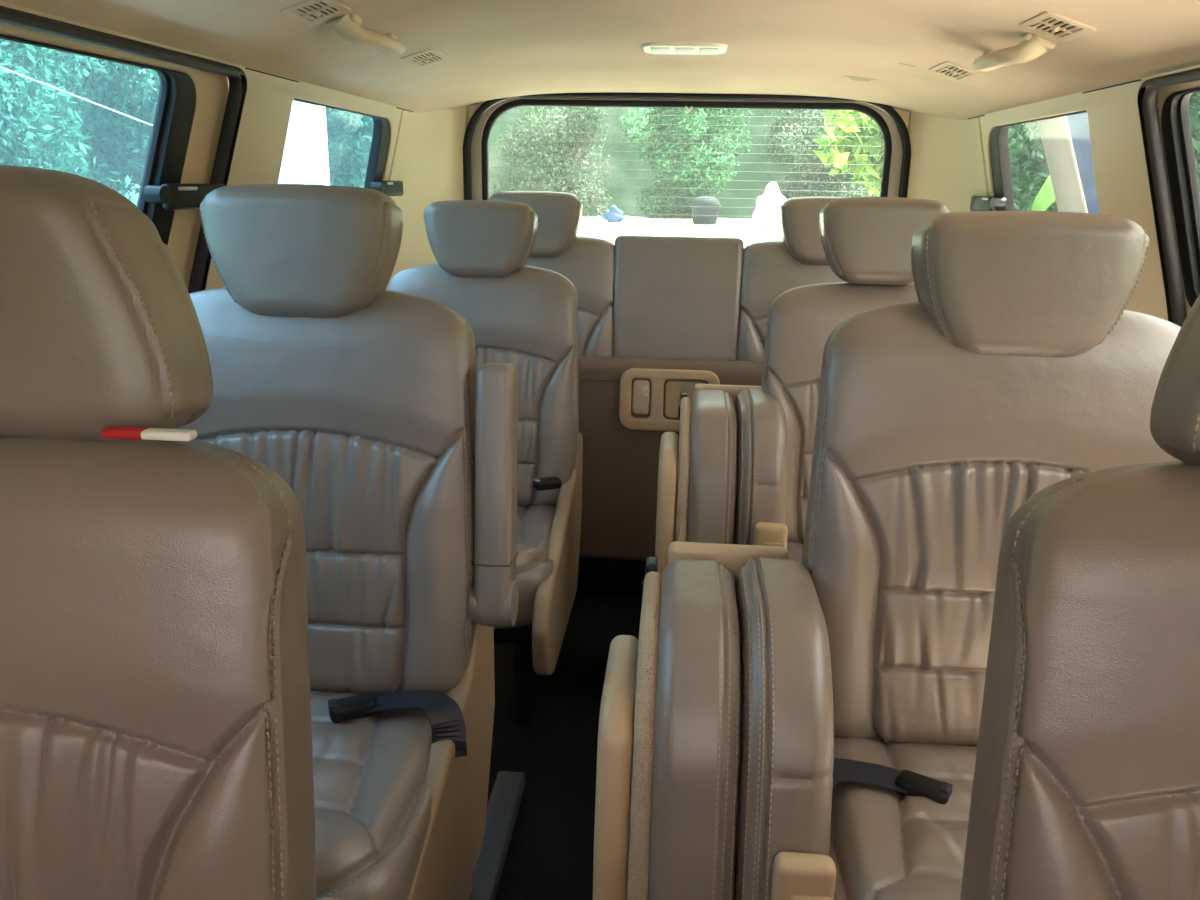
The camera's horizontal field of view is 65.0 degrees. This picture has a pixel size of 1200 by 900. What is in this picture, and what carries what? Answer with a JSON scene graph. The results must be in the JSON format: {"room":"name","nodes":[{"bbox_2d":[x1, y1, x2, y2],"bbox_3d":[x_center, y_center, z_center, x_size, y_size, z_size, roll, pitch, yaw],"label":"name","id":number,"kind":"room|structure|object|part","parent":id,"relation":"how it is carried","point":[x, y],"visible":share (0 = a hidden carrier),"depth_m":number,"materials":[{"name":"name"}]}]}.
{"room":"vehicle interior","nodes":[
{"label":"vehicle interior","id":0,"kind":"room"},
{"bbox_2d":[0,2,414,289],"bbox_3d":[-0.767,-0.164,0.930,0.180,0.616,3.740,2,16,4],"label":"wall","id":1,"kind":"structure","parent":0,"point":[262,132],"depth_m":1.76,"materials":[{"name":"beige plastic"}]},
{"bbox_2d":[0,22,227,288],"bbox_3d":[-0.766,-0.200,1.084,0.168,0.593,1.254,2,16,4],"label":"door","id":2,"kind":"structure","parent":1,"relation":"in","point":[211,88],"depth_m":1.55,"materials":[{"name":"beige plastic"}]},
{"bbox_2d":[0,34,195,244],"bbox_3d":[-0.735,-0.304,1.078,0.104,0.340,0.984,2,16,4],"label":"window","id":3,"kind":"structure","parent":2,"relation":"attached to","point":[176,102],"depth_m":1.47,"materials":[{"name":"black rubber"}]},
{"bbox_2d":[143,184,224,209],"bbox_3d":[-0.661,-0.405,1.504,0.046,0.040,0.200,2,16,4],"label":"window latch","id":4,"kind":"object","parent":2,"relation":"attached to","point":[172,196],"depth_m":1.47,"materials":[{"name":"black plastic"}]},
{"bbox_3d":[-0.668,-0.385,1.421,0.028,0.026,0.025,5,16,12],"label":"knob","id":5,"kind":"part","parent":4,"relation":"part of","materials":[{"name":"black plastic"}]},
{"bbox_2d":[0,6,246,293],"bbox_3d":[-0.735,-0.201,1.092,0.164,0.585,1.245,2,16,4],"label":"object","id":6,"kind":"structure","parent":1,"relation":"attached to","point":[234,105],"depth_m":1.50,"materials":[{"name":"black rubber"}]},
{"bbox_2d":[245,68,298,81],"bbox_3d":[-0.595,-0.683,1.718,0.002,0.002,0.228,2,16,4],"label":"trim","id":7,"kind":"structure","parent":1,"relation":"attached to","point":[245,68],"depth_m":1.71,"materials":[{"name":"brown"}]},
{"bbox_2d":[294,98,389,188],"bbox_3d":[-0.628,-0.617,2.186,0.108,0.343,0.727,2,16,4],"label":"window","id":8,"kind":"structure","parent":1,"relation":"in","point":[378,150],"depth_m":2.44,"materials":[{"name":"black plastic"}]},
{"bbox_2d":[370,181,402,195],"bbox_3d":[-0.569,-0.697,2.509,0.044,0.040,0.179,2,16,4],"label":"window latch","id":9,"kind":"object","parent":1,"relation":"in","point":[390,188],"depth_m":2.50,"materials":[{"name":"black plastic"}]},
{"bbox_3d":[-0.575,-0.680,2.436,0.028,0.026,0.025,5,16,12],"label":"knob","id":10,"kind":"part","parent":9,"relation":"part of","materials":[{"name":"black plastic"}]},
{"bbox_3d":[-0.560,-0.703,2.533,0.016,0.040,0.130,4,16,11],"label":"lever","id":11,"kind":"part","parent":9,"relation":"part of","materials":[{"name":"black plastic"}]},
{"bbox_2d":[385,106,467,289],"bbox_3d":[-0.567,-0.639,2.779,0.220,0.825,0.423,6,17,16],"label":"trim","id":12,"kind":"structure","parent":1,"relation":"attached to","point":[428,161],"depth_m":2.78,"materials":[{"name":"beige plastic"}]},
{"bbox_2d":[487,590,641,899],"bbox_3d":[0.056,0.830,1.274,1.840,0.053,4.000,2,16,4],"label":"floor","id":13,"kind":"structure","parent":0,"point":[550,855],"depth_m":1.92,"materials":[{"name":"black carpet"}]},
{"bbox_2d":[0,165,341,899],"bbox_3d":[-0.481,0.415,0.548,0.480,1.125,0.666,2,16,4],"label":"seat","id":14,"kind":"object","parent":13,"relation":"on","point":[156,728],"visible":1,"depth_m":0.65,"materials":[{"name":"beige leather"}]},
{"bbox_3d":[-0.449,-0.106,0.682,0.306,0.193,0.107,2,9,4],"label":"panel","id":15,"kind":"part","parent":14,"relation":"part of","materials":[{"name":"beige leather"}]},
{"bbox_3d":[-0.468,0.375,0.695,0.384,0.389,0.046,2,5,4],"label":"pleated panel","id":16,"kind":"part","parent":14,"relation":"part of","materials":[{"name":"beige leather"}]},
{"bbox_3d":[-0.455,0.093,0.713,0.459,0.231,0.123,2,5,4],"label":"panel","id":17,"kind":"part","parent":14,"relation":"part of","materials":[{"name":"beige leather"}]},
{"bbox_3d":[-0.460,0.270,0.744,0.477,0.588,0.094,2,5,4],"label":"backrest","id":18,"kind":"part","parent":14,"relation":"part of","materials":[{"name":"beige leather"}]},
{"bbox_2d":[177,184,518,899],"bbox_3d":[-0.404,0.245,1.177,0.535,1.110,0.636,2,16,4],"label":"seat","id":19,"kind":"object","parent":13,"relation":"on","point":[398,455],"visible":0.61,"depth_m":1.28,"materials":[{"name":"beige leather"}]},
{"bbox_3d":[-0.402,-0.268,1.284,0.245,0.181,0.108,2,11,4],"label":"panel","id":20,"kind":"part","parent":19,"relation":"part of","materials":[{"name":"beige leather"}]},
{"bbox_3d":[-0.417,0.167,1.323,0.384,0.389,0.046,2,7,4],"label":"pleated panel","id":21,"kind":"part","parent":19,"relation":"part of","materials":[{"name":"beige leather"}]},
{"bbox_3d":[-0.405,-0.115,1.332,0.459,0.231,0.123,2,7,4],"label":"panel","id":22,"kind":"part","parent":19,"relation":"part of","materials":[{"name":"beige leather"}]},
{"bbox_3d":[-0.431,0.376,1.255,0.306,0.040,0.319,2,16,4],"label":"panel","id":23,"kind":"part","parent":19,"relation":"part of","materials":[{"name":"beige leather"}]},
{"bbox_2d":[316,784,431,899],"bbox_3d":[-0.439,0.465,1.200,0.475,0.145,0.482,2,16,4],"label":"cushion","id":24,"kind":"object","parent":19,"relation":"on","point":[396,864],"depth_m":1.07,"materials":[{"name":"beige leather"}]},
{"bbox_2d":[328,691,466,757],"bbox_3d":[-0.269,0.366,1.274,0.197,0.062,0.070,4,16,12],"label":"belt","id":25,"kind":"object","parent":19,"relation":"on","point":[445,716],"visible":0.99,"depth_m":1.26,"materials":[{"name":"black plastic"}]},
{"bbox_3d":[-0.238,0.732,1.267,0.030,0.105,0.500,2,16,4],"label":"rail","id":26,"kind":"part","parent":19,"relation":"part of","materials":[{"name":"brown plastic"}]},
{"bbox_3d":[-0.409,0.060,1.369,0.477,0.588,0.094,2,7,4],"label":"backrest","id":27,"kind":"part","parent":19,"relation":"part of","materials":[{"name":"beige leather"}]},
{"bbox_3d":[-0.146,0.066,1.326,0.052,0.375,0.075,2,9,4],"label":"armrest","id":28,"kind":"part","parent":19,"relation":"part of","materials":[{"name":"beige leather"}]},
{"bbox_2d":[386,200,582,724],"bbox_3d":[-0.308,0.005,2.091,0.480,1.074,0.644,2,16,4],"label":"seat","id":29,"kind":"object","parent":13,"relation":"on","point":[523,316],"visible":0.52,"depth_m":2.19,"materials":[{"name":"beige leather"}]},
{"bbox_3d":[-0.278,-0.491,2.207,0.245,0.181,0.108,2,10,4],"label":"panel","id":30,"kind":"part","parent":29,"relation":"part of","materials":[{"name":"beige leather"}]},
{"bbox_3d":[-0.281,-0.330,2.255,0.459,0.231,0.123,2,6,4],"label":"panel","id":31,"kind":"part","parent":29,"relation":"part of","materials":[{"name":"beige leather"}]},
{"bbox_3d":[-0.294,-0.048,2.241,0.384,0.389,0.046,2,6,4],"label":"pleated panel","id":32,"kind":"part","parent":29,"relation":"part of","materials":[{"name":"beige leather"}]},
{"bbox_3d":[-0.308,0.161,2.169,0.306,0.040,0.319,2,16,4],"label":"panel","id":33,"kind":"part","parent":29,"relation":"part of","materials":[{"name":"beige leather"}]},
{"bbox_2d":[494,559,552,628],"bbox_3d":[-0.316,0.250,2.114,0.475,0.145,0.482,2,16,4],"label":"cushion","id":34,"kind":"object","parent":29,"relation":"on","point":[534,577],"depth_m":1.89,"materials":[{"name":"beige leather"}]},
{"bbox_2d":[533,477,561,490],"bbox_3d":[-0.120,0.076,2.150,0.062,0.026,0.032,-6,17,-23],"label":"belt","id":35,"kind":"object","parent":29,"relation":"on","point":[550,483],"visible":1,"depth_m":2.14,"materials":[{"name":"black plastic"}]},
{"bbox_3d":[-0.286,-0.154,2.288,0.477,0.588,0.094,2,6,4],"label":"backrest","id":36,"kind":"part","parent":29,"relation":"part of","materials":[{"name":"beige leather"}]},
{"bbox_2d":[469,771,524,899],"bbox_3d":[-0.204,0.738,1.427,0.055,0.032,0.800,2,16,4],"label":"rail","id":37,"kind":"object","parent":13,"relation":"on","point":[505,798],"visible":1,"depth_m":1.64,"materials":[{"name":"grey"}]},
{"bbox_2d":[489,191,851,593],"bbox_3d":[0.202,-0.147,2.623,1.276,1.092,0.428,2,16,4],"label":"bench","id":38,"kind":"object","parent":13,"relation":"on","point":[660,317],"visible":0.38,"depth_m":2.59,"materials":[{"name":"beige leather"}]},
{"bbox_3d":[-0.179,-0.628,2.625,0.245,0.181,0.108,2,12,4],"label":"panel","id":39,"kind":"part","parent":38,"relation":"part of","materials":[{"name":"beige leather"}]},
{"bbox_3d":[-0.180,-0.503,2.705,0.454,0.232,0.126,2,9,4],"label":"panel","id":40,"kind":"part","parent":38,"relation":"part of","materials":[{"name":"beige leather"}]},
{"bbox_3d":[-0.192,-0.222,2.705,0.376,0.389,0.046,2,9,4],"label":"pleated panel","id":41,"kind":"part","parent":38,"relation":"part of","materials":[{"name":"beige leather"}]},
{"bbox_3d":[0.178,-0.128,2.421,0.255,0.160,0.026,2,16,4],"label":"latch plate","id":42,"kind":"part","parent":38,"relation":"part of","materials":[{"name":"beige plastic"}]},
{"bbox_2d":[578,356,763,560],"bbox_3d":[0.187,0.033,2.522,1.200,0.555,0.090,2,16,4],"label":"panel","id":43,"kind":"object","parent":38,"relation":"on","point":[620,467],"depth_m":2.48,"materials":[{"name":"brown plastic"}]},
{"bbox_3d":[0.215,-0.313,2.705,0.362,0.589,0.176,2,16,4],"label":"backrest","id":44,"kind":"part","parent":38,"relation":"part of","materials":[{"name":"beige leather"}]},
{"bbox_3d":[0.220,-0.130,2.420,0.104,0.097,0.012,2,16,4],"label":"recess panel","id":45,"kind":"part","parent":38,"relation":"part of","materials":[{"name":"beige plastic"}]},
{"bbox_3d":[0.609,-0.189,2.642,0.376,0.389,0.046,2,9,4],"label":"pleated panel","id":46,"kind":"part","parent":38,"relation":"part of","materials":[{"name":"beige leather"}]},
{"bbox_3d":[0.621,-0.470,2.642,0.454,0.232,0.126,2,9,4],"label":"panel","id":47,"kind":"part","parent":38,"relation":"part of","materials":[{"name":"beige leather"}]},
{"bbox_3d":[0.617,-0.595,2.562,0.245,0.181,0.108,2,12,4],"label":"panel","id":48,"kind":"part","parent":38,"relation":"part of","materials":[{"name":"beige leather"}]},
{"bbox_2d":[593,542,835,899],"bbox_3d":[0.134,0.486,1.196,0.264,0.655,0.414,2,16,4],"label":"seat","id":49,"kind":"object","parent":13,"relation":"on","point":[715,746],"visible":1,"depth_m":1.03,"materials":[{"name":"beige leather"}]},
{"bbox_2d":[648,560,740,899],"bbox_3d":[0.113,0.443,1.191,0.110,0.550,0.378,2,16,4],"label":"cushion","id":50,"kind":"object","parent":49,"relation":"on","point":[694,607],"depth_m":1.03,"materials":[{"name":"beige leather"}]},
{"bbox_3d":[0.172,0.388,1.367,0.165,0.535,0.026,2,16,4],"label":"panel","id":51,"kind":"part","parent":49,"relation":"part of","materials":[{"name":"beige plastic"}]},
{"bbox_3d":[0.213,0.444,1.179,0.109,0.559,0.385,2,16,4],"label":"backrest","id":52,"kind":"part","parent":49,"relation":"part of","materials":[{"name":"beige leather"}]},
{"bbox_2d":[655,384,787,574],"bbox_3d":[0.256,0.206,2.056,0.264,0.655,0.414,2,16,4],"label":"seat","id":53,"kind":"object","parent":13,"relation":"on","point":[723,479],"visible":0.59,"depth_m":1.89,"materials":[{"name":"beige leather"}]},
{"bbox_2d":[687,390,737,543],"bbox_3d":[0.234,0.163,2.050,0.110,0.550,0.378,2,16,4],"label":"cushion","id":54,"kind":"object","parent":53,"relation":"on","point":[712,415],"depth_m":1.89,"materials":[{"name":"beige leather"}]},
{"bbox_3d":[0.293,0.109,2.227,0.165,0.535,0.026,2,16,4],"label":"panel","id":55,"kind":"part","parent":53,"relation":"part of","materials":[{"name":"beige leather"}]},
{"bbox_3d":[0.334,0.164,2.039,0.109,0.559,0.385,2,16,4],"label":"backrest","id":56,"kind":"part","parent":53,"relation":"part of","materials":[{"name":"beige leather"}]},
{"bbox_2d":[761,197,949,563],"bbox_3d":[0.568,0.067,1.884,0.478,1.099,0.636,2,16,4],"label":"seat","id":57,"kind":"object","parent":13,"relation":"on","point":[867,241],"visible":0.24,"depth_m":2.00,"materials":[{"name":"beige leather"}]},
{"bbox_3d":[0.589,-0.072,2.087,0.477,0.588,0.094,2,7,4],"label":"backrest","id":58,"kind":"part","parent":57,"relation":"part of","materials":[{"name":"beige leather"}]},
{"bbox_3d":[0.581,0.035,2.041,0.384,0.389,0.046,2,7,4],"label":"pleated panel","id":59,"kind":"part","parent":57,"relation":"part of","materials":[{"name":"beige leather"}]},
{"bbox_3d":[0.593,-0.247,2.050,0.459,0.231,0.123,2,7,4],"label":"panel","id":60,"kind":"part","parent":57,"relation":"part of","materials":[{"name":"beige leather"}]},
{"bbox_3d":[0.597,-0.441,1.996,0.245,0.181,0.108,2,11,4],"label":"panel","id":61,"kind":"part","parent":57,"relation":"part of","materials":[{"name":"beige leather"}]},
{"bbox_2d":[802,211,1180,899],"bbox_3d":[0.488,0.302,1.061,0.478,1.095,0.636,2,16,4],"label":"seat","id":62,"kind":"object","parent":13,"relation":"on","point":[1020,367],"visible":0.6,"depth_m":1.15,"materials":[{"name":"beige leather"}]},
{"bbox_3d":[0.510,0.101,1.241,0.477,0.588,0.094,2,8,4],"label":"backrest","id":63,"kind":"part","parent":62,"relation":"part of","materials":[{"name":"beige leather"}]},
{"bbox_2d":[829,830,847,899],"bbox_3d":[0.481,0.506,1.077,0.475,0.145,0.482,2,16,4],"label":"cushion","id":64,"kind":"object","parent":62,"relation":"on","point":[838,851],"depth_m":1.03,"materials":[{"name":"beige leather"}]},
{"bbox_2d":[833,758,952,803],"bbox_3d":[0.317,0.415,1.131,0.197,0.062,0.070,0,16,-3],"label":"belt","id":65,"kind":"object","parent":62,"relation":"on","point":[905,782],"visible":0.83,"depth_m":1.12,"materials":[{"name":"black plastic"}]},
{"bbox_3d":[0.488,0.417,1.132,0.306,0.040,0.319,2,16,4],"label":"panel","id":66,"kind":"part","parent":62,"relation":"part of","materials":[{"name":"beige leather"}]},
{"bbox_3d":[0.502,0.209,1.197,0.384,0.389,0.046,2,8,4],"label":"pleated panel","id":67,"kind":"part","parent":62,"relation":"part of","materials":[{"name":"beige leather"}]},
{"bbox_3d":[0.514,-0.073,1.201,0.459,0.231,0.123,2,8,4],"label":"panel","id":68,"kind":"part","parent":62,"relation":"part of","materials":[{"name":"beige leather"}]},
{"bbox_3d":[0.515,-0.199,1.154,0.245,0.181,0.108,2,11,4],"label":"panel","id":69,"kind":"part","parent":62,"relation":"part of","materials":[{"name":"beige leather"}]},
{"bbox_2d":[960,294,1199,899],"bbox_3d":[0.482,0.452,0.472,0.480,1.129,0.665,2,16,4],"label":"seat","id":70,"kind":"object","parent":13,"relation":"on","point":[1086,781],"visible":1,"depth_m":0.60,"materials":[{"name":"beige leather"}]},
{"bbox_3d":[0.504,0.299,0.666,0.477,0.588,0.094,2,5,4],"label":"backrest","id":71,"kind":"part","parent":70,"relation":"part of","materials":[{"name":"beige leather"}]},
{"bbox_3d":[0.509,0.123,0.635,0.459,0.231,0.123,2,5,4],"label":"panel","id":72,"kind":"part","parent":70,"relation":"part of","materials":[{"name":"beige leather"}]},
{"bbox_3d":[0.496,0.405,0.616,0.384,0.389,0.046,2,5,4],"label":"pleated panel","id":73,"kind":"part","parent":70,"relation":"part of","materials":[{"name":"beige leather"}]},
{"bbox_3d":[0.538,-0.070,0.602,0.306,0.193,0.107,2,9,4],"label":"panel","id":74,"kind":"part","parent":70,"relation":"part of","materials":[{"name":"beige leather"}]},
{"bbox_2d":[0,0,1199,119],"bbox_3d":[0.086,-0.529,0.948,1.514,0.170,3.820,2,16,4],"label":"ceiling","id":75,"kind":"structure","parent":0,"point":[496,49],"depth_m":1.83,"materials":[{"name":"fabric"}]},
{"bbox_2d":[280,0,350,24],"bbox_3d":[-0.455,-0.707,1.510,0.076,0.030,0.125,2,16,4],"label":"ceiling vent","id":76,"kind":"object","parent":75,"relation":"in","point":[317,10],"visible":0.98,"depth_m":1.51,"materials":[{"name":"beige plastic"}]},
{"bbox_2d":[326,14,405,55],"bbox_3d":[-0.412,-0.752,1.714,0.090,0.053,0.270,2,16,4],"label":"handle","id":77,"kind":"object","parent":75,"relation":"attached to","point":[349,28],"visible":1,"depth_m":1.62,"materials":[{"name":"beige plastic"}]},
{"bbox_2d":[400,48,449,67],"bbox_3d":[-0.391,-0.880,2.110,0.074,0.028,0.165,2,16,4],"label":"ceiling vent","id":78,"kind":"object","parent":75,"relation":"in","point":[431,56],"visible":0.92,"depth_m":2.10,"materials":[{"name":"beige plastic"}]},
{"bbox_2d":[642,43,727,54],"bbox_3d":[0.195,-0.925,2.167,0.192,0.016,0.150,2,16,4],"label":"recessed light","id":79,"kind":"object","parent":75,"relation":"in","point":[651,48],"visible":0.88,"depth_m":2.13,"materials":[{"name":"beige plastic"}]},
{"bbox_2d":[845,76,876,81],"bbox_3d":[0.666,-0.961,2.443,0.155,0.018,0.064,2,16,4],"label":"headliner smudge","id":80,"kind":"structure","parent":75,"relation":"attached to","point":[850,77],"depth_m":2.43,"materials":[{"name":"beige"}]},
{"bbox_2d":[929,61,982,82],"bbox_3d":[0.799,-0.852,2.117,0.082,0.034,0.165,2,16,4],"label":"ceiling vent","id":81,"kind":"object","parent":75,"relation":"in","point":[954,70],"visible":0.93,"depth_m":2.11,"materials":[{"name":"beige plastic"}]},
{"bbox_2d":[973,33,1055,71],"bbox_3d":[0.748,-0.729,1.736,0.091,0.052,0.270,2,16,5],"label":"handle","id":82,"kind":"object","parent":75,"relation":"attached to","point":[1031,46],"visible":0.98,"depth_m":1.64,"materials":[{"name":"beige plastic"}]},
{"bbox_2d":[1019,11,1096,41],"bbox_3d":[0.738,-0.685,1.521,0.083,0.033,0.130,2,16,4],"label":"ceiling vent","id":83,"kind":"object","parent":75,"relation":"in","point":[1053,27],"visible":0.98,"depth_m":1.52,"materials":[{"name":"beige plastic"}]},
{"bbox_2d":[467,97,909,128],"bbox_3d":[0.240,-0.424,2.962,1.480,1.440,0.030,2,16,4],"label":"wall","id":84,"kind":"structure","parent":0,"point":[905,115],"depth_m":2.78,"materials":[{"name":"beige plastic"}]},
{"bbox_2d":[463,93,910,242],"bbox_3d":[0.246,-0.765,2.861,1.330,0.592,0.062,2,16,4],"label":"window","id":85,"kind":"structure","parent":84,"relation":"in","point":[896,139],"depth_m":2.80,"materials":[{"name":"clear glass"}]},
{"bbox_2d":[965,65,1199,320],"bbox_3d":[0.893,-0.096,0.800,0.180,0.616,3.740,2,16,4],"label":"wall","id":86,"kind":"structure","parent":0,"point":[1118,154],"depth_m":1.68,"materials":[{"name":"beige plastic"}]},
{"bbox_2d":[907,112,988,283],"bbox_3d":[1.024,-0.574,2.654,0.220,0.825,0.423,-1,16,-7],"label":"trim","id":87,"kind":"structure","parent":86,"relation":"attached to","point":[946,167],"depth_m":2.64,"materials":[{"name":"beige plastic"}]},
{"bbox_2d":[970,195,1005,210],"bbox_3d":[0.992,-0.627,2.404,0.044,0.040,0.179,2,16,4],"label":"window latch","id":88,"kind":"object","parent":86,"relation":"in","point":[978,203],"depth_m":2.39,"materials":[{"name":"black plastic"}]},
{"bbox_3d":[0.985,-0.611,2.331,0.028,0.026,0.025,0,16,-3],"label":"knob","id":89,"kind":"part","parent":88,"relation":"part of","materials":[{"name":"black plastic"}]},
{"bbox_2d":[990,110,1086,210],"bbox_3d":[0.993,-0.560,2.090,0.108,0.343,0.682,2,16,4],"label":"window","id":90,"kind":"structure","parent":86,"relation":"in","point":[999,150],"depth_m":2.33,"materials":[{"name":"black plastic"}]},
{"bbox_2d":[1083,79,1140,93],"bbox_3d":[0.894,-0.637,1.652,0.002,0.002,0.233,2,16,4],"label":"trim","id":91,"kind":"structure","parent":86,"relation":"attached to","point":[1139,79],"depth_m":1.64,"materials":[{"name":"brown"}]},
{"bbox_2d":[1137,68,1199,326],"bbox_3d":[0.892,-0.141,0.988,0.164,0.585,1.295,2,16,4],"label":"trim","id":92,"kind":"structure","parent":86,"relation":"attached to","point":[1147,97],"depth_m":1.53,"materials":[{"name":"black rubber"}]},
{"bbox_2d":[1157,80,1199,314],"bbox_3d":[0.924,-0.142,0.992,0.168,0.593,1.339,2,16,4],"label":"door","id":93,"kind":"structure","parent":86,"relation":"in","point":[1165,92],"depth_m":1.51,"materials":[{"name":"beige plastic"}]},
{"bbox_2d":[1161,88,1199,307],"bbox_3d":[0.903,-0.257,1.020,0.104,0.340,1.131,2,16,4],"label":"seal","id":94,"kind":"structure","parent":93,"relation":"attached to","point":[1175,121],"depth_m":1.51,"materials":[{"name":"black rubber"}]},
{"label":"outside","id":95,"kind":"structure","parent":0,"visible":0},
{"bbox_2d":[577,215,782,247],"bbox_3d":[0.309,-1.550,9.507,15.000,1.120,32.212,2,16,4],"label":"ground","id":96,"kind":"structure","parent":95,"point":[736,226],"depth_m":20.24,"materials":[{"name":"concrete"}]},
{"bbox_2d":[602,205,624,221],"bbox_3d":[0.337,-5.499,21.877,0.503,0.389,0.406,-5,17,-20],"label":"bundle","id":97,"kind":"object","parent":96,"relation":"on","point":[619,217],"visible":0.94,"depth_m":21.75,"materials":[{"name":"blue"}]},
{"bbox_2d":[691,196,720,223],"bbox_3d":[2.415,-5.502,21.593,0.680,0.630,0.680,2,16,4],"label":"bin","id":98,"kind":"object","parent":96,"relation":"on","point":[711,205],"visible":0.84,"depth_m":21.36,"materials":[{"name":"black"}]},
{"bbox_3d":[2.418,-5.666,21.546,0.680,0.290,0.680,2,16,4],"label":"lid","id":99,"kind":"part","parent":98,"relation":"part of","materials":[{"name":"white plastic"}]},
{"bbox_2d":[753,182,785,225],"bbox_3d":[3.920,-5.581,21.338,0.731,0.980,0.647,12,19,33],"label":"sack","id":100,"kind":"object","parent":96,"relation":"on","point":[765,207],"visible":0.78,"depth_m":21.18,"materials":[{"name":"white plastic"}]},
{"bbox_2d":[813,102,895,196],"bbox_3d":[5.414,-5.443,18.425,2.436,3.365,2.742,7,17,20],"label":"tree","id":101,"kind":"object","parent":96,"relation":"on","point":[870,174],"visible":0.44,"depth_m":17.79,"materials":[{"name":"green plant"}]},
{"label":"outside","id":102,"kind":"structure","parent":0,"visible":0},
{"bbox_2d":[10,61,1039,218],"bbox_3d":[1.434,-11.460,12.272,80.000,18.700,80.000,2,16,4],"label":"hillside","id":103,"kind":"structure","parent":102,"point":[755,176],"depth_m":25.27,"materials":[{"name":"green plant"}]},
{"bbox_2d":[0,39,131,199],"bbox_3d":[-7.274,-3.766,9.779,4.162,4.691,4.308,-8,18,-29],"label":"leafy tree","id":104,"kind":"object","parent":103,"relation":"on","point":[22,143],"visible":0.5,"depth_m":9.83,"materials":[{"name":"green plant"}]},
{"bbox_2d":[1,44,159,194],"bbox_3d":[-7.781,-6.040,13.917,4.243,5.552,4.218,13,20,36],"label":"leafy tree","id":105,"kind":"object","parent":103,"relation":"on","point":[123,141],"visible":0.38,"depth_m":14.40,"materials":[{"name":"green plant"}]},
{"bbox_2d":[278,100,329,184],"bbox_3d":[-4.283,-3.940,11.789,1.700,4.400,0.250,2,16,4],"label":"wall","id":106,"kind":"structure","parent":103,"relation":"on","point":[305,154],"depth_m":11.68,"materials":[{"name":"white"}]},
{"bbox_2d":[325,107,373,187],"bbox_3d":[-5.197,-7.317,20.233,4.081,5.083,3.845,-3,16,-14],"label":"leafy tree","id":107,"kind":"object","parent":103,"relation":"on","point":[357,129],"visible":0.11,"depth_m":19.87,"materials":[{"name":"green plant"}]},
{"bbox_2d":[489,106,613,216],"bbox_3d":[-1.222,-7.452,24.261,3.167,3.354,3.191,-9,19,-30],"label":"leafy tree","id":108,"kind":"object","parent":103,"relation":"on","point":[523,140],"visible":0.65,"depth_m":23.66,"materials":[{"name":"green plant"}]},
{"bbox_2d":[619,107,753,217],"bbox_3d":[2.303,-7.545,23.859,2.914,3.852,3.093,14,21,39],"label":"leafy tree","id":109,"kind":"object","parent":103,"relation":"on","point":[700,165],"visible":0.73,"depth_m":23.47,"materials":[{"name":"green plant"}]},
{"bbox_2d":[757,109,872,198],"bbox_3d":[5.574,-7.204,23.832,3.167,3.354,3.191,11,19,32],"label":"leafy tree","id":110,"kind":"object","parent":103,"relation":"on","point":[793,136],"visible":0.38,"depth_m":23.40,"materials":[{"name":"green plant"}]},
{"bbox_2d":[1014,165,1040,207],"bbox_3d":[10.059,-6.641,17.986,4.296,5.350,4.047,-2,16,-9],"label":"leafy tree","id":111,"kind":"object","parent":103,"relation":"on","point":[1027,193],"visible":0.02,"depth_m":18.84,"materials":[{"name":"green plant"}]},
{"bbox_2d":[1008,121,1057,211],"bbox_3d":[6.836,-4.428,13.101,3.642,4.815,3.866,-13,21,-40],"label":"leafy tree","id":112,"kind":"object","parent":103,"relation":"on","point":[1025,145],"visible":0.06,"depth_m":12.99,"materials":[{"name":"green plant"}]},
{"bbox_2d":[1188,92,1199,190],"bbox_3d":[6.556,-2.905,8.668,3.642,4.815,3.866,8,17,22],"label":"leafy tree","id":113,"kind":"object","parent":103,"relation":"on","point":[1194,102],"visible":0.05,"depth_m":8.12,"materials":[{"name":"green plant"}]},
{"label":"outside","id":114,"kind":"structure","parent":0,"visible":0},
{"bbox_2d":[0,67,304,183],"bbox_3d":[-3.985,-2.300,4.962,5.003,1.768,0.168,-9,19,-31],"label":"overhead wire","id":115,"kind":"object","parent":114,"point":[0,67],"visible":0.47,"depth_m":5.61,"materials":[{"name":"grey"}]},
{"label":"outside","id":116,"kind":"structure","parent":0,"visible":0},
{"bbox_3d":[1.434,-11.460,12.272,80.000,18.700,80.000,2,16,4],"label":"tarmac","id":117,"kind":"object","parent":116,"visible":0},
{"bbox_2d":[1030,175,1055,210],"bbox_3d":[2.890,-1.362,7.418,1.741,1.861,1.131,-4,17,-19],"label":"leaf plant","id":118,"kind":"object","parent":117,"relation":"on","point":[1045,198],"visible":0.03,"depth_m":7.13,"materials":[{"name":"green plant"}]},
{"bbox_2d":[1037,116,1087,212],"bbox_3d":[2.458,-0.953,4.777,1.128,2.705,0.124,2,16,4],"label":"post","id":119,"kind":"object","parent":117,"relation":"on","point":[1055,132],"visible":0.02,"depth_m":4.62,"materials":[{"name":"grey"}]},
{"bbox_2d":[1066,112,1098,213],"bbox_3d":[2.857,-1.094,5.118,1.345,2.709,0.050,2,16,4],"label":"panel","id":120,"kind":"object","parent":117,"relation":"on","point":[1078,124],"visible":0.02,"depth_m":4.99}
]}

